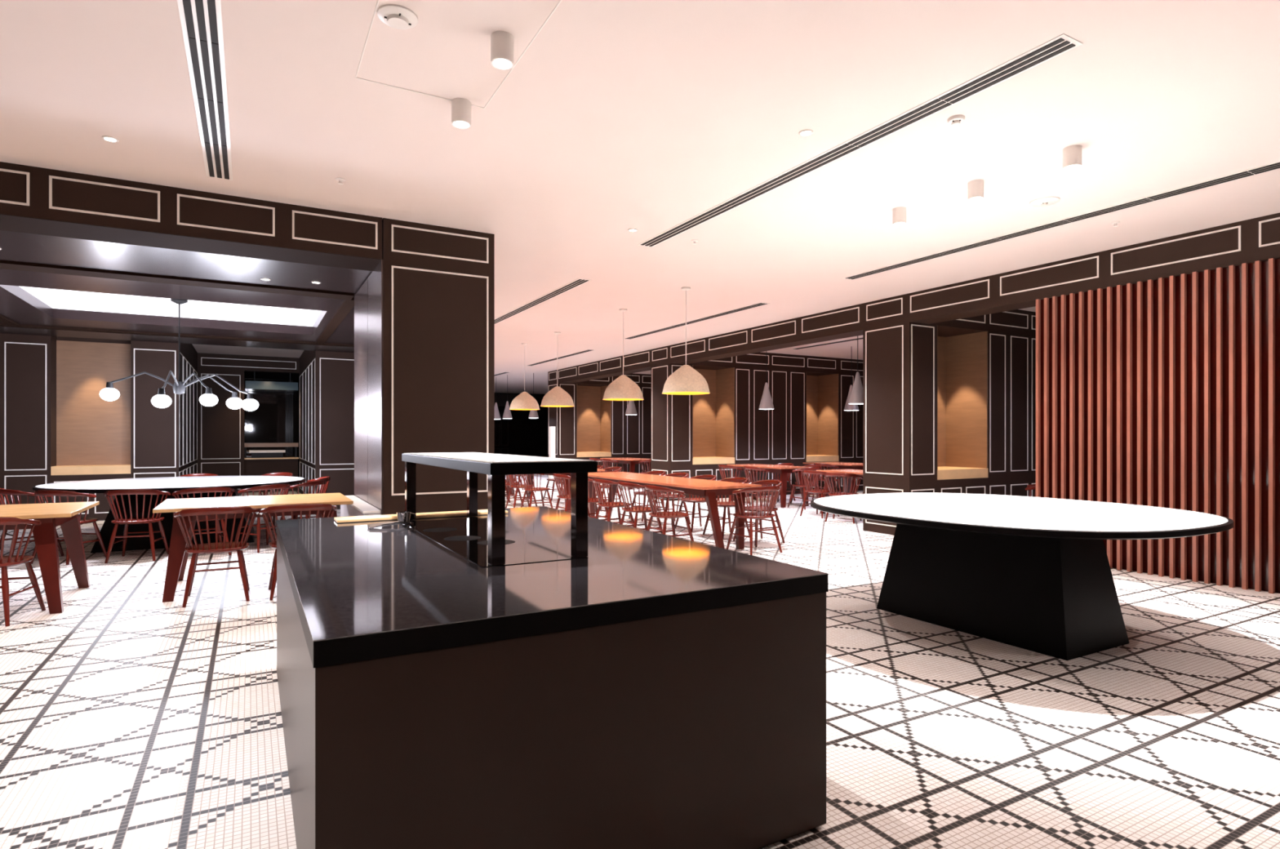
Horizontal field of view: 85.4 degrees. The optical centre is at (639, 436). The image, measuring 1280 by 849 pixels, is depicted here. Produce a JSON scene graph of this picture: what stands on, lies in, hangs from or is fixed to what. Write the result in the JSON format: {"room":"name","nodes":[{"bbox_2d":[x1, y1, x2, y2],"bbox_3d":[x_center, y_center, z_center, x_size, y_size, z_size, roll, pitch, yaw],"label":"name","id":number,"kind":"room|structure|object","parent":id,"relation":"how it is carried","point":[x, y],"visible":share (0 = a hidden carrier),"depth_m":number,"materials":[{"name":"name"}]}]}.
{"room":"restaurant","nodes":[
{"label":"restaurant","id":0,"kind":"room"},
{"bbox_2d":[0,333,354,520],"bbox_3d":[-9.522,-0.290,13.858,6.980,3.340,4.907,0,0,-29],"label":"wall","id":1,"kind":"structure","parent":0,"point":[56,425],"depth_m":11.70,"materials":[{"name":"brown wood"}]},
{"bbox_2d":[0,230,372,352],"bbox_3d":[-6.547,-1.768,8.566,6.980,0.365,7.250,0,0,-29],"label":"ceiling","id":2,"kind":"structure","parent":0,"point":[51,286],"depth_m":8.12,"materials":[{"name":"paint"}]},
{"bbox_2d":[99,298,258,410],"bbox_3d":[-5.804,-1.040,8.819,1.104,1.400,1.432,0,0,30],"label":"chandelier","id":3,"kind":"object","parent":2,"relation":"hanging from","point":[161,400],"visible":1,"depth_m":8.70,"materials":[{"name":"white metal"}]},
{"bbox_2d":[0,161,494,515],"bbox_3d":[-6.255,-0.290,5.067,10.060,3.340,1.897,0,0,-29],"label":"wall","id":4,"kind":"structure","parent":0,"point":[424,312],"depth_m":6.29,"materials":[{"name":"brown wood"}]},
{"bbox_2d":[197,352,299,493],"bbox_3d":[-9.455,-0.290,16.821,2.140,3.340,0.207,0,0,-29],"label":"wall","id":5,"kind":"structure","parent":0,"point":[220,428],"depth_m":16.48,"materials":[{"name":"brown wood"}]},
{"bbox_2d":[244,371,299,488],"bbox_3d":[-9.726,-0.290,18.222,3.900,3.340,0.100,0,0,-29],"label":"wall","id":6,"kind":"structure","parent":0,"point":[276,420],"depth_m":18.23,"materials":[{"name":"black glass"}]},
{"bbox_2d":[494,392,547,457],"bbox_3d":[-11.262,-0.290,28.199,24.000,3.340,0.200,0,0,-29],"label":"wall","id":7,"kind":"structure","parent":0,"point":[520,435],"depth_m":31.39,"materials":[{"name":"black glass"}]},
{"bbox_2d":[547,371,650,484],"bbox_3d":[0.036,-0.290,22.076,6.004,3.340,0.827,0,0,-29],"label":"wall","id":8,"kind":"structure","parent":0,"point":[597,428],"depth_m":21.35,"materials":[{"name":"brown wood"}]},
{"bbox_2d":[0,0,1279,394],"bbox_3d":[-2.883,-2.010,13.292,24.000,0.100,36.000,0,0,-29],"label":"ceiling","id":9,"kind":"structure","parent":0,"point":[648,117],"depth_m":4.38,"materials":[{"name":"paint"}]},
{"bbox_2d":[177,0,232,180],"bbox_3d":[-2.151,-1.956,3.419,0.170,0.008,4.210,0,0,-29],"label":"ceiling vent","id":10,"kind":"object","parent":9,"relation":"in","point":[201,20],"visible":1,"depth_m":3.77,"materials":[{"name":"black metal"}]},
{"bbox_2d":[245,371,297,392],"bbox_3d":[-9.381,-1.565,17.670,1.160,0.790,1.000,0,0,-29],"label":"glass canopy","id":11,"kind":"object","parent":9,"relation":"hanging from","point":[258,386],"visible":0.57,"depth_m":17.31,"materials":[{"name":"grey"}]},
{"bbox_2d":[377,4,417,29],"bbox_3d":[-1.128,-1.940,3.232,0.180,0.040,0.180,0,0,-29],"label":"smoke detector","id":12,"kind":"object","parent":9,"relation":"attached to","point":[394,15],"visible":1,"depth_m":3.20,"materials":[{"name":"white plastic"}]},
{"bbox_2d":[355,0,561,108],"bbox_3d":[-0.906,-1.958,3.368,0.720,0.003,1.360,0,0,-29],"label":"access hatch","id":13,"kind":"object","parent":9,"relation":"attached to","point":[378,1],"visible":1,"depth_m":3.62,"materials":[{"name":"white paint"}]},
{"bbox_2d":[451,97,471,128],"bbox_3d":[-1.048,-1.893,4.068,0.112,0.133,0.112,0,0,-29],"label":"ceiling spotlight","id":14,"kind":"object","parent":9,"relation":"attached to","point":[460,107],"visible":1,"depth_m":4.03,"materials":[{"name":"white metal"}]},
{"bbox_2d":[494,377,501,419],"bbox_3d":[-4.732,-1.263,22.807,0.316,1.394,0.316,0,0,-29],"label":"cone pendant","id":15,"kind":"object","parent":9,"relation":"hanging from","point":[497,416],"visible":0.74,"depth_m":22.75,"materials":[{"name":"black metal"}]},
{"bbox_2d":[490,31,514,70],"bbox_3d":[-0.675,-1.893,3.406,0.112,0.133,0.112,0,0,-29],"label":"ceiling spotlight","id":16,"kind":"object","parent":9,"relation":"attached to","point":[502,42],"visible":1,"depth_m":3.36,"materials":[{"name":"white metal"}]},
{"bbox_2d":[502,374,512,418],"bbox_3d":[-4.199,-1.263,21.959,0.316,1.394,0.316,0,0,-29],"label":"cone pendant","id":17,"kind":"object","parent":9,"relation":"hanging from","point":[507,413],"visible":0.99,"depth_m":21.89,"materials":[{"name":"black metal"}]},
{"bbox_2d":[509,342,539,409],"bbox_3d":[-2.426,-1.265,14.582,0.636,1.390,0.636,0,0,-29],"label":"dome pendant","id":18,"kind":"object","parent":9,"relation":"hanging from","point":[524,401],"visible":1,"depth_m":14.39,"materials":[{"name":"beige"}]},
{"bbox_2d":[528,373,538,417],"bbox_3d":[-3.273,-1.263,21.333,0.316,1.394,0.316,0,0,-29],"label":"cone pendant","id":19,"kind":"object","parent":9,"relation":"hanging from","point":[533,413],"visible":0.64,"depth_m":21.24,"materials":[{"name":"black metal"}]},
{"bbox_2d":[494,278,590,324],"bbox_3d":[-1.679,-1.956,10.396,0.170,0.008,4.070,0,0,-29],"label":"ceiling vent","id":20,"kind":"object","parent":9,"relation":"in","point":[575,283],"visible":0.92,"depth_m":9.81,"materials":[{"name":"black metal"}]},
{"bbox_2d":[540,331,574,407],"bbox_3d":[-1.549,-1.265,13.021,0.636,1.390,0.636,0,0,-29],"label":"dome pendant","id":21,"kind":"object","parent":9,"relation":"hanging from","point":[557,397],"visible":1,"depth_m":12.82,"materials":[{"name":"beige"}]},
{"bbox_2d":[526,349,595,365],"bbox_3d":[-2.073,-1.956,17.361,0.170,0.008,4.020,0,0,-29],"label":"ceiling vent","id":22,"kind":"object","parent":9,"relation":"in","point":[586,350],"visible":1,"depth_m":17.02,"materials":[{"name":"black metal"}]},
{"bbox_2d":[602,308,644,400],"bbox_3d":[-0.257,-1.265,10.662,0.636,1.390,0.636,0,0,-29],"label":"dome pendant","id":23,"kind":"object","parent":9,"relation":"hanging from","point":[623,388],"visible":1,"depth_m":10.47,"materials":[{"name":"beige"}]},
{"bbox_2d":[625,373,637,414],"bbox_3d":[-0.227,-1.263,18.078,0.316,1.394,0.316,0,0,-29],"label":"cone pendant","id":24,"kind":"object","parent":9,"relation":"hanging from","point":[631,409],"visible":0.72,"depth_m":17.98,"materials":[{"name":"black metal"}]},
{"bbox_2d":[662,286,710,395],"bbox_3d":[0.605,-1.265,9.127,0.636,1.390,0.636,0,0,-29],"label":"dome pendant","id":25,"kind":"object","parent":9,"relation":"hanging from","point":[686,380],"visible":1,"depth_m":8.94,"materials":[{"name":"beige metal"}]},
{"bbox_2d":[623,302,769,338],"bbox_3d":[0.786,-1.956,12.011,0.170,0.008,4.270,0,0,-29],"label":"ceiling vent","id":26,"kind":"object","parent":9,"relation":"in","point":[759,304],"visible":0.98,"depth_m":11.52,"materials":[{"name":"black metal"}]},
{"bbox_2d":[759,382,773,409],"bbox_3d":[2.621,-1.263,14.379,0.316,1.394,0.316,0,0,-29],"label":"cone pendant","id":27,"kind":"object","parent":9,"relation":"hanging from","point":[766,403],"visible":0.99,"depth_m":14.29,"materials":[{"name":"grey metal"}]},
{"bbox_2d":[799,128,813,136],"bbox_3d":[1.069,-1.956,4.466,0.090,0.007,0.090,0,0,-29],"label":"recessed light","id":28,"kind":"object","parent":9,"relation":"in","point":[806,132],"visible":1,"depth_m":4.46,"materials":[{"name":"white"}]},
{"bbox_2d":[792,337,862,349],"bbox_3d":[4.340,-1.956,13.911,0.170,0.008,3.640,0,0,-29],"label":"ceiling vent","id":29,"kind":"object","parent":9,"relation":"in","point":[860,338],"visible":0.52,"depth_m":14.53,"materials":[{"name":"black metal"}]},
{"bbox_2d":[844,385,858,410],"bbox_3d":[4.589,-1.263,15.060,0.316,1.394,0.316,0,0,-29],"label":"cone pendant","id":30,"kind":"object","parent":9,"relation":"hanging from","point":[847,406],"visible":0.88,"depth_m":14.98,"materials":[{"name":"grey metal"}]},
{"bbox_2d":[848,335,862,404],"bbox_3d":[3.781,-1.263,12.048,0.316,1.394,0.316,0,0,-29],"label":"cone pendant","id":31,"kind":"object","parent":9,"relation":"hanging from","point":[856,395],"visible":0.78,"depth_m":11.98,"materials":[{"name":"grey metal"}]},
{"bbox_2d":[637,33,1083,247],"bbox_3d":[1.090,-1.956,5.264,0.170,0.008,4.250,0,0,-29],"label":"ceiling vent","id":32,"kind":"object","parent":9,"relation":"in","point":[1062,43],"visible":1,"depth_m":4.35,"materials":[{"name":"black metal"}]},
{"bbox_2d":[892,206,906,226],"bbox_3d":[2.231,-1.893,5.969,0.112,0.133,0.112,0,0,-29],"label":"ceiling spotlight","id":33,"kind":"object","parent":9,"relation":"attached to","point":[899,214],"visible":1,"depth_m":5.93,"materials":[{"name":"white metal"}]},
{"bbox_2d":[946,114,964,125],"bbox_3d":[1.947,-1.940,4.272,0.100,0.040,0.100,0,0,-29],"label":"smoke detector","id":34,"kind":"object","parent":9,"relation":"attached to","point":[955,120],"visible":1,"depth_m":4.25,"materials":[{"name":"white plastic"}]},
{"bbox_2d":[967,179,983,201],"bbox_3d":[2.584,-1.893,5.341,0.112,0.133,0.112,0,0,-29],"label":"ceiling spotlight","id":35,"kind":"object","parent":9,"relation":"attached to","point":[975,187],"visible":1,"depth_m":5.30,"materials":[{"name":"white metal"}]},
{"bbox_2d":[1029,196,1060,206],"bbox_3d":[3.365,-1.940,5.769,0.220,0.040,0.220,0,0,-29],"label":"ceiling speaker","id":36,"kind":"object","parent":9,"relation":"attached to","point":[1046,201],"visible":1,"depth_m":5.74,"materials":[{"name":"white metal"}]},
{"bbox_2d":[842,160,1279,279],"bbox_3d":[3.716,-1.956,6.574,0.170,0.008,4.660,0,0,-29],"label":"ceiling vent","id":37,"kind":"object","parent":9,"relation":"in","point":[1273,166],"visible":1,"depth_m":6.09,"materials":[{"name":"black metal"}]},
{"bbox_2d":[1062,144,1081,170],"bbox_3d":[2.937,-1.893,4.714,0.112,0.133,0.112,0,0,-29],"label":"ceiling spotlight","id":38,"kind":"object","parent":9,"relation":"attached to","point":[1072,154],"visible":1,"depth_m":4.67,"materials":[{"name":"white metal"}]},
{"bbox_2d":[0,474,1279,848],"bbox_3d":[-2.883,1.430,13.292,24.000,0.100,36.000,0,0,-29],"label":"floor","id":39,"kind":"structure","parent":0,"point":[130,718],"depth_m":3.41,"materials":[{"name":"tile"}]},
{"bbox_2d":[0,516,45,626],"bbox_3d":[-4.876,0.980,5.194,0.618,0.806,0.542,0,0,-15],"label":"spindle chair","id":40,"kind":"object","parent":39,"relation":"on","point":[6,562],"visible":1,"depth_m":5.17,"materials":[{"name":"brown wood"}]},
{"bbox_2d":[0,488,64,555],"bbox_3d":[-7.002,0.980,7.925,0.618,0.806,0.542,0,0,32],"label":"spindle chair","id":41,"kind":"object","parent":39,"relation":"on","point":[4,491],"visible":0.35,"depth_m":7.71,"materials":[{"name":"brown wood"}]},
{"bbox_2d":[0,501,99,613],"bbox_3d":[-5.514,0.990,5.504,1.780,0.780,1.160,0,0,-29],"label":"dining table","id":42,"kind":"object","parent":39,"relation":"on","point":[51,515],"visible":1,"depth_m":5.48,"materials":[{"name":"brown wood"}]},
{"bbox_2d":[30,490,106,564],"bbox_3d":[-6.355,0.980,7.706,0.618,0.806,0.542,0,0,8],"label":"spindle chair","id":43,"kind":"object","parent":39,"relation":"on","point":[84,520],"visible":0.52,"depth_m":7.55,"materials":[{"name":"brown wood"}]},
{"bbox_2d":[103,488,170,563],"bbox_3d":[-5.665,0.980,7.825,0.618,0.806,0.542,0,0,-18],"label":"spindle chair","id":44,"kind":"object","parent":39,"relation":"on","point":[126,521],"visible":0.99,"depth_m":7.69,"materials":[{"name":"brown wood"}]},
{"bbox_2d":[32,475,306,553],"bbox_3d":[-6.136,0.989,9.284,3.000,0.782,2.700,0,0,-29],"label":"table","id":45,"kind":"object","parent":39,"relation":"on","point":[171,485],"visible":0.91,"depth_m":8.65,"materials":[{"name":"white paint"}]},
{"bbox_2d":[179,473,217,476],"bbox_3d":[-6.794,0.980,10.662,0.618,0.806,0.542,0,0,-26],"label":"spindle chair","id":46,"kind":"object","parent":39,"relation":"on","point":[191,474],"visible":0.12,"depth_m":10.87,"materials":[{"name":"brown wood"}]},
{"bbox_2d":[172,487,234,555],"bbox_3d":[-5.074,0.980,8.077,0.618,0.806,0.542,0,0,-41],"label":"spindle chair","id":47,"kind":"object","parent":39,"relation":"on","point":[202,490],"visible":0.34,"depth_m":7.95,"materials":[{"name":"brown wood"}]},
{"bbox_2d":[173,506,258,607],"bbox_3d":[-3.589,0.980,5.895,0.618,0.806,0.542,0,0,-29],"label":"spindle chair","id":48,"kind":"object","parent":39,"relation":"on","point":[195,549],"visible":1,"depth_m":5.75,"materials":[{"name":"brown wood"}]},
{"bbox_2d":[152,493,353,602],"bbox_3d":[-3.614,0.990,6.572,1.540,0.780,1.100,0,0,-29],"label":"dining table","id":49,"kind":"object","parent":39,"relation":"on","point":[177,557],"visible":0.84,"depth_m":6.22,"materials":[{"name":"brown wood"}]},
{"bbox_2d":[234,484,290,552],"bbox_3d":[-4.620,0.980,8.531,0.542,0.806,0.618,0,0,26],"label":"spindle chair","id":50,"kind":"object","parent":39,"relation":"on","point":[283,486],"visible":0.5,"depth_m":8.33,"materials":[{"name":"brown wood"}]},
{"bbox_2d":[244,442,298,493],"bbox_3d":[-9.341,0.770,17.578,1.220,1.220,0.680,0,0,-29],"label":"buffet counter","id":51,"kind":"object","parent":39,"relation":"on","point":[261,462],"depth_m":17.36,"materials":[{"name":"brown wood"}]},
{"bbox_2d":[248,449,285,453],"bbox_3d":[-9.395,0.370,17.490,0.800,0.060,0.300,0,0,-29],"label":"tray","id":52,"kind":"object","parent":51,"relation":"on","point":[251,451],"depth_m":17.44,"materials":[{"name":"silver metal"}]},
{"bbox_2d":[244,442,297,447],"bbox_3d":[-9.378,0.210,17.643,1.220,0.100,0.350,0,0,-29],"label":"wooden shelf","id":53,"kind":"object","parent":51,"relation":"attached to","point":[287,444],"depth_m":17.48,"materials":[{"name":"brown wood"}]},
{"bbox_2d":[244,457,298,459],"bbox_3d":[-9.341,0.545,17.578,1.220,0.030,0.680,0,0,-29],"label":"countertop","id":54,"kind":"structure","parent":51,"relation":"on","point":[248,458],"depth_m":17.26,"materials":[{"name":"brown wood"}]},
{"bbox_2d":[249,472,293,526],"bbox_3d":[-5.810,0.980,10.979,0.618,0.806,0.542,0,0,11],"label":"spindle chair","id":55,"kind":"object","parent":39,"relation":"on","point":[290,474],"visible":0.31,"depth_m":11.15,"materials":[{"name":"brown wood"}]},
{"bbox_2d":[259,503,337,599],"bbox_3d":[-3.019,0.980,6.146,0.618,0.806,0.542,0,0,-29],"label":"spindle chair","id":56,"kind":"object","parent":39,"relation":"on","point":[305,507],"visible":0.5,"depth_m":5.94,"materials":[{"name":"brown wood"}]},
{"bbox_2d":[275,480,326,540],"bbox_3d":[-4.476,0.980,9.228,0.542,0.806,0.618,0,0,2],"label":"spindle chair","id":57,"kind":"object","parent":39,"relation":"on","point":[319,482],"visible":0.34,"depth_m":9.06,"materials":[{"name":"brown wood"}]},
{"bbox_2d":[293,476,330,518],"bbox_3d":[-4.726,0.980,9.925,0.542,0.806,0.618,0,0,-24],"label":"spindle chair","id":58,"kind":"object","parent":39,"relation":"on","point":[327,479],"visible":0.27,"depth_m":9.96,"materials":[{"name":"brown wood"}]},
{"bbox_2d":[340,495,380,516],"bbox_3d":[-2.839,1.020,6.979,0.150,0.720,1.850,0,0,-29],"label":"ledge","id":59,"kind":"object","parent":39,"relation":"on","point":[359,508],"visible":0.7,"depth_m":6.75,"materials":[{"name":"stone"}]},
{"bbox_2d":[505,476,522,502],"bbox_3d":[-2.663,0.980,13.875,0.542,0.806,0.618,0,0,-29],"label":"spindle chair","id":60,"kind":"object","parent":39,"relation":"on","point":[508,483],"visible":0.19,"depth_m":13.80,"materials":[{"name":"brown wood"}]},
{"bbox_2d":[505,474,537,508],"bbox_3d":[-2.271,0.980,13.177,0.542,0.806,0.618,0,0,-29],"label":"spindle chair","id":61,"kind":"object","parent":39,"relation":"on","point":[513,485],"visible":0.5,"depth_m":13.09,"materials":[{"name":"brown wood"}]},
{"bbox_2d":[520,473,553,508],"bbox_3d":[-1.879,0.980,12.480,0.542,0.806,0.618,0,0,-29],"label":"spindle chair","id":62,"kind":"object","parent":39,"relation":"on","point":[531,489],"visible":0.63,"depth_m":12.36,"materials":[{"name":"brown wood"}]},
{"bbox_2d":[275,506,828,848],"bbox_3d":[-0.715,0.928,3.211,1.640,0.904,2.700,0,0,-29],"label":"kitchen island","id":63,"kind":"object","parent":39,"relation":"on","point":[646,690],"depth_m":2.08,"materials":[{"name":"stone"}]},
{"bbox_2d":[367,520,413,528],"bbox_3d":[-1.321,0.467,3.685,0.230,0.027,0.078,0,0,-29],"label":"serving tongs","id":64,"kind":"object","parent":63,"relation":"on","point":[388,523],"visible":1,"depth_m":3.67,"materials":[{"name":"silver metal"}]},
{"bbox_2d":[396,511,415,522],"bbox_3d":[-1.298,0.447,3.831,0.091,0.060,0.076,0,0,6],"label":"metal cup","id":65,"kind":"object","parent":63,"relation":"on","point":[402,516],"visible":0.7,"depth_m":3.81,"materials":[{"name":"silver metal"}]},
{"bbox_2d":[333,509,507,522],"bbox_3d":[-1.288,0.470,4.149,0.980,0.014,0.165,0,0,-29],"label":"wooden board","id":66,"kind":"object","parent":63,"relation":"on","point":[450,513],"visible":0.76,"depth_m":4.07,"materials":[{"name":"brown wood"}]},
{"bbox_2d":[401,452,597,565],"bbox_3d":[-0.778,0.285,3.400,0.435,0.382,1.710,0,0,-29],"label":"shelf","id":67,"kind":"object","parent":63,"relation":"on","point":[496,466],"visible":0.92,"depth_m":2.74,"materials":[{"name":"metal"}]},
{"bbox_2d":[275,506,828,641],"bbox_3d":[-0.715,0.481,3.211,1.640,0.003,2.700,0,0,-29],"label":"countertop","id":68,"kind":"structure","parent":63,"relation":"on","point":[352,579],"depth_m":2.43,"materials":[{"name":"stone"}]},
{"bbox_2d":[549,426,555,484],"bbox_3d":[-2.510,0.545,19.834,0.140,1.670,0.140,0,0,-29],"label":"post","id":69,"kind":"object","parent":39,"relation":"on","point":[552,428],"visible":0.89,"depth_m":19.77,"materials":[{"name":"silver metal"}]},
{"bbox_2d":[543,478,564,500],"bbox_3d":[-1.794,0.980,15.281,0.542,0.806,0.618,0,0,-29],"label":"spindle chair","id":70,"kind":"object","parent":39,"relation":"on","point":[548,479],"visible":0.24,"depth_m":15.07,"materials":[{"name":"brown wood"}]},
{"bbox_2d":[506,468,604,511],"bbox_3d":[-1.874,0.990,13.946,0.900,0.780,3.450,0,0,-29],"label":"dining table","id":71,"kind":"object","parent":39,"relation":"on","point":[566,473],"visible":0.13,"depth_m":12.64,"materials":[{"name":"brown wood"}]},
{"bbox_2d":[553,473,590,516],"bbox_3d":[-1.092,0.980,10.915,0.542,0.806,0.618,0,0,-29],"label":"spindle chair","id":72,"kind":"object","parent":39,"relation":"on","point":[561,495],"visible":0.6,"depth_m":10.76,"materials":[{"name":"brown wood"}]},
{"bbox_2d":[587,478,610,521],"bbox_3d":[-0.749,0.980,10.305,0.542,0.806,0.618,0,0,-29],"label":"spindle chair","id":73,"kind":"object","parent":39,"relation":"on","point":[595,500],"visible":0.23,"depth_m":10.12,"materials":[{"name":"brown wood"}]},
{"bbox_2d":[595,466,622,509],"bbox_3d":[-0.619,0.980,13.189,0.542,0.806,0.618,0,0,-29],"label":"spindle chair","id":74,"kind":"object","parent":39,"relation":"on","point":[618,468],"visible":0.45,"depth_m":13.10,"materials":[{"name":"brown wood"}]},
{"bbox_2d":[592,478,634,527],"bbox_3d":[-0.381,0.980,9.651,0.542,0.806,0.618,0,0,-29],"label":"spindle chair","id":75,"kind":"object","parent":39,"relation":"on","point":[609,504],"visible":0.79,"depth_m":9.51,"materials":[{"name":"brown wood"}]},
{"bbox_2d":[600,457,650,489],"bbox_3d":[-0.318,0.990,19.036,0.900,0.780,1.700,0,0,-29],"label":"dining table","id":76,"kind":"object","parent":39,"relation":"on","point":[632,461],"visible":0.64,"depth_m":18.50,"materials":[{"name":"brown wood"}]},
{"bbox_2d":[617,481,662,533],"bbox_3d":[-0.014,0.980,8.998,0.542,0.806,0.618,0,0,-29],"label":"spindle chair","id":77,"kind":"object","parent":39,"relation":"on","point":[644,509],"visible":0.8,"depth_m":8.85,"materials":[{"name":"brown wood"}]},
{"bbox_2d":[628,471,667,521],"bbox_3d":[0.152,0.980,11.614,0.542,0.806,0.618,0,0,-29],"label":"spindle chair","id":78,"kind":"object","parent":39,"relation":"on","point":[660,473],"visible":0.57,"depth_m":11.64,"materials":[{"name":"brown wood"}]},
{"bbox_2d":[644,484,693,541],"bbox_3d":[0.329,0.980,8.387,0.542,0.806,0.618,0,0,-29],"label":"spindle chair","id":79,"kind":"object","parent":39,"relation":"on","point":[668,514],"visible":0.93,"depth_m":8.26,"materials":[{"name":"brown wood"}]},
{"bbox_2d":[653,472,690,524],"bbox_3d":[0.495,0.980,11.004,0.542,0.806,0.618,0,0,-29],"label":"spindle chair","id":80,"kind":"object","parent":39,"relation":"on","point":[673,474],"visible":0.58,"depth_m":10.96,"materials":[{"name":"brown wood"}]},
{"bbox_2d":[587,471,761,549],"bbox_3d":[0.217,0.990,10.033,0.890,0.780,3.720,0,0,-29],"label":"dining table","id":81,"kind":"object","parent":39,"relation":"on","point":[709,489],"visible":0.68,"depth_m":8.67,"materials":[{"name":"brown wood"}]},
{"bbox_2d":[675,475,716,532],"bbox_3d":[0.862,0.980,10.350,0.542,0.806,0.618,0,0,-29],"label":"spindle chair","id":82,"kind":"object","parent":39,"relation":"on","point":[694,500],"visible":0.69,"depth_m":10.40,"materials":[{"name":"brown wood"}]},
{"bbox_2d":[702,477,749,537],"bbox_3d":[1.230,0.980,9.696,0.542,0.806,0.618,0,0,-29],"label":"spindle chair","id":83,"kind":"object","parent":39,"relation":"on","point":[725,504],"visible":0.43,"depth_m":9.75,"materials":[{"name":"brown wood"}]},
{"bbox_2d":[716,464,748,503],"bbox_3d":[1.897,0.980,14.373,0.542,0.806,0.618,0,0,-29],"label":"spindle chair","id":84,"kind":"object","parent":39,"relation":"on","point":[721,467],"visible":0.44,"depth_m":14.19,"materials":[{"name":"brown wood"}]},
{"bbox_2d":[726,485,782,555],"bbox_3d":[1.380,0.980,8.320,0.618,0.806,0.542,0,0,-29],"label":"spindle chair","id":85,"kind":"object","parent":39,"relation":"on","point":[752,515],"visible":1,"depth_m":8.18,"materials":[{"name":"brown wood"}]},
{"bbox_2d":[733,480,785,546],"bbox_3d":[1.573,0.980,9.086,0.542,0.806,0.618,0,0,-29],"label":"spindle chair","id":86,"kind":"object","parent":39,"relation":"on","point":[776,482],"visible":0.68,"depth_m":9.15,"materials":[{"name":"brown wood"}]},
{"bbox_2d":[743,466,776,506],"bbox_3d":[2.314,0.980,13.632,0.542,0.806,0.618,0,0,-29],"label":"spindle chair","id":87,"kind":"object","parent":39,"relation":"on","point":[745,468],"visible":0.58,"depth_m":13.47,"materials":[{"name":"brown wood"}]},
{"bbox_2d":[727,463,809,507],"bbox_3d":[2.651,0.990,14.367,0.800,0.780,1.750,0,0,-29],"label":"dining table","id":88,"kind":"object","parent":39,"relation":"on","point":[783,470],"visible":0.68,"depth_m":13.79,"materials":[{"name":"brown wood"}]},
{"bbox_2d":[763,462,795,502],"bbox_3d":[3.036,0.980,15.014,0.542,0.806,0.618,0,0,-29],"label":"spindle chair","id":89,"kind":"object","parent":39,"relation":"on","point":[783,464],"visible":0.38,"depth_m":14.98,"materials":[{"name":"brown wood"}]},
{"bbox_2d":[787,466,821,510],"bbox_3d":[3.203,0.980,13.383,0.618,0.806,0.542,0,0,-29],"label":"spindle chair","id":90,"kind":"object","parent":39,"relation":"on","point":[812,468],"visible":0.73,"depth_m":13.23,"materials":[{"name":"brown wood"}]},
{"bbox_2d":[790,464,822,503],"bbox_3d":[3.453,0.980,14.273,0.542,0.806,0.618,0,0,-29],"label":"spindle chair","id":91,"kind":"object","parent":39,"relation":"on","point":[806,465],"visible":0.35,"depth_m":14.33,"materials":[{"name":"brown wood"}]},
{"bbox_2d":[800,470,839,518],"bbox_3d":[3.094,0.980,12.001,0.542,0.806,0.618,0,0,-39],"label":"spindle chair","id":92,"kind":"object","parent":39,"relation":"on","point":[805,473],"visible":0.8,"depth_m":11.88,"materials":[{"name":"brown wood"}]},
{"bbox_2d":[812,463,841,499],"bbox_3d":[4.081,0.980,15.142,0.542,0.806,0.618,0,0,-29],"label":"spindle chair","id":93,"kind":"object","parent":39,"relation":"on","point":[822,464],"visible":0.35,"depth_m":14.99,"materials":[{"name":"brown wood"}]},
{"bbox_2d":[803,462,862,496],"bbox_3d":[4.589,0.990,15.714,1.000,0.780,1.500,0,0,-29],"label":"dining table","id":94,"kind":"object","parent":39,"relation":"on","point":[842,465],"visible":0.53,"depth_m":15.25,"materials":[{"name":"brown wood"}]},
{"bbox_2d":[816,469,862,513],"bbox_3d":[3.801,0.990,12.116,0.800,0.780,1.200,0,0,-29],"label":"dining table","id":95,"kind":"object","parent":39,"relation":"on","point":[859,472],"visible":0.28,"depth_m":12.37,"materials":[{"name":"brown wood"}]},
{"bbox_2d":[823,472,862,523],"bbox_3d":[3.312,0.980,11.312,0.618,0.806,0.542,0,0,31],"label":"spindle chair","id":96,"kind":"object","parent":39,"relation":"on","point":[828,474],"visible":0.74,"depth_m":11.15,"materials":[{"name":"brown wood"}]},
{"bbox_2d":[810,492,1233,660],"bbox_3d":[2.609,0.949,5.114,2.300,0.862,2.640,0,0,-29],"label":"table","id":97,"kind":"object","parent":39,"relation":"on","point":[1033,574],"visible":1,"depth_m":4.63,"materials":[{"name":"black paint"}]},
{"bbox_2d":[1035,257,1279,593],"bbox_3d":[5.372,-0.095,6.530,0.115,2.950,3.320,0,0,-29],"label":"screen","id":98,"kind":"object","parent":39,"relation":"on","point":[1162,392],"visible":0.83,"depth_m":6.77,"materials":[{"name":"red wood"}]},
{"bbox_2d":[650,351,862,501],"bbox_3d":[3.124,-0.290,16.734,6.154,3.340,0.827,0,0,-29],"label":"wall","id":99,"kind":"structure","parent":0,"point":[808,421],"depth_m":16.19,"materials":[{"name":"brown wood"}]},
{"bbox_2d":[548,212,1279,384],"bbox_3d":[3.437,-1.765,10.306,0.407,0.390,24.600,0,0,-29],"label":"wall","id":100,"kind":"structure","parent":0,"point":[1250,241],"depth_m":8.47,"materials":[{"name":"brown wood"}]},
{"bbox_2d":[862,309,1035,535],"bbox_3d":[6.157,-0.290,11.338,6.154,3.340,0.827,0,0,-29],"label":"wall","id":101,"kind":"structure","parent":0,"point":[949,406],"depth_m":10.33,"materials":[{"name":"brown wood"}]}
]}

